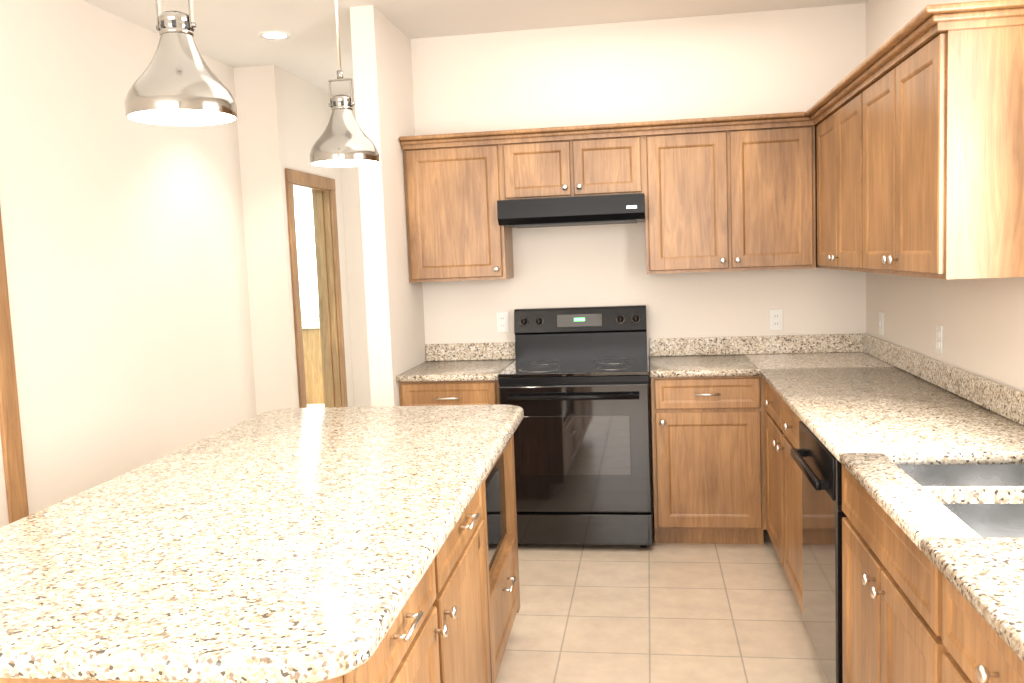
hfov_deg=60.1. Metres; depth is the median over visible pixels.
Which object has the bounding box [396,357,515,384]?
countertop
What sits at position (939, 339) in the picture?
electrical outlet
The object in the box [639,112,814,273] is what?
upper cabinet
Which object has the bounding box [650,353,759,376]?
countertop
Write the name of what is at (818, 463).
dishwasher
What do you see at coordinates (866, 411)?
countertop
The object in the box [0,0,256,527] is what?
wall
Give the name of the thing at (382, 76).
wall
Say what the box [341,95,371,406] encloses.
wall
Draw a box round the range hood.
[497,193,644,227]
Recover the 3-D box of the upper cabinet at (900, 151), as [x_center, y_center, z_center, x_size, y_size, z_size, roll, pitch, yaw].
[1.479,-0.613,3.042,0.310,0.760,0.966,-1,5,9]
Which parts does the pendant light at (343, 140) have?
lamp shade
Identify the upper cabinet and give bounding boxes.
[400,132,513,281]
[503,124,642,199]
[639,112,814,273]
[815,80,854,270]
[855,4,1023,278]
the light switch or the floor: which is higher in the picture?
the light switch
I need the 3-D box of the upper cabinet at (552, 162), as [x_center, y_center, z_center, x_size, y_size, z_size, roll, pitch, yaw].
[0.337,-0.945,4.813,0.754,0.345,0.311,-1,5,9]
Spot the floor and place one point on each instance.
(687, 613)
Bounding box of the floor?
[307,404,827,682]
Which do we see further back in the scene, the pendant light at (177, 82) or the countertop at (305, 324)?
the countertop at (305, 324)
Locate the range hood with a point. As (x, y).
(578, 211)
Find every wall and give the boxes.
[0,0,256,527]
[233,65,353,414]
[293,189,318,312]
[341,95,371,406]
[350,5,425,406]
[411,3,865,513]
[866,0,1023,391]
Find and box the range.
[498,305,652,547]
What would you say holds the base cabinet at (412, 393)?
on the floor
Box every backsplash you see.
[301,313,319,320]
[425,333,863,360]
[864,333,1023,424]
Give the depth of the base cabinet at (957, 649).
1.65 m
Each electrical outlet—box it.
[496,312,508,331]
[769,309,782,330]
[936,325,942,354]
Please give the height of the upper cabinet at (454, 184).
0.760 m
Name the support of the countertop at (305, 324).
on the bathroom vanity
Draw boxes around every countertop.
[0,404,523,682]
[302,321,319,328]
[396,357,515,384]
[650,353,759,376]
[744,353,1023,668]
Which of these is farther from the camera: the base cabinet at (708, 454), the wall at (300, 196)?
the wall at (300, 196)
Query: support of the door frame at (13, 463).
attached to the wall at (125, 255)
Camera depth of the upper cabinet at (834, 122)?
4.01 m
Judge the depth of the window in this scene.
10.04 m
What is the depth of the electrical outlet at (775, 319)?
4.88 m
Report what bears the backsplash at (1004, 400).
attached to the wall at (980, 321)
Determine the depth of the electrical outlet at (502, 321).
5.11 m
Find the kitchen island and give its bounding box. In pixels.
[364,440,519,682]
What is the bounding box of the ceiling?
[83,0,867,94]
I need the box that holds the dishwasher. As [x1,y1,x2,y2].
[791,421,846,682]
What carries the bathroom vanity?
on the floor
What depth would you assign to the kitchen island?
2.51 m
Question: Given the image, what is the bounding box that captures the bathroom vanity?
[302,329,323,403]
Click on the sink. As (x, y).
(988, 492)
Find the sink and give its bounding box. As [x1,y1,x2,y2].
[876,457,1023,592]
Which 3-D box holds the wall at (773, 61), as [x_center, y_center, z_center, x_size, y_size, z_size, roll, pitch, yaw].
[0.648,-0.385,5.055,2.590,2.760,0.140,-1,5,9]
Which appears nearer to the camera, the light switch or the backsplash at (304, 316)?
the light switch
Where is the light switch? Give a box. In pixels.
[879,311,883,334]
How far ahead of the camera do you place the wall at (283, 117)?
5.70 m
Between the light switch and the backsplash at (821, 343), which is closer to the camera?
the light switch
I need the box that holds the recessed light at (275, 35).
[259,31,290,39]
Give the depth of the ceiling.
4.65 m
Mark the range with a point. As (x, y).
(574, 383)
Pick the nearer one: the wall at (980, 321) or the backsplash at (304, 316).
the wall at (980, 321)
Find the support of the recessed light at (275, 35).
in the ceiling
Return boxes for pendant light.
[125,0,236,125]
[310,0,378,166]
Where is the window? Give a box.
[294,203,318,304]
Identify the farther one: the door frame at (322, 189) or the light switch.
the door frame at (322, 189)
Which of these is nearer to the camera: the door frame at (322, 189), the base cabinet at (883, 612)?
the base cabinet at (883, 612)
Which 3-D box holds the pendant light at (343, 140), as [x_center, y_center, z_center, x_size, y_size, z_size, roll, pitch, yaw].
[-0.560,-1.042,2.825,0.222,0.934,0.222,-1,5,9]
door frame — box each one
[0,208,28,523]
[285,168,347,407]
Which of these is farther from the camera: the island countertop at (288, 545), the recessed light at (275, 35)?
the recessed light at (275, 35)
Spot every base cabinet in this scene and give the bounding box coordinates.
[399,381,499,405]
[650,377,763,543]
[760,381,923,660]
[924,565,1023,682]
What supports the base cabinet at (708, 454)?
on the floor

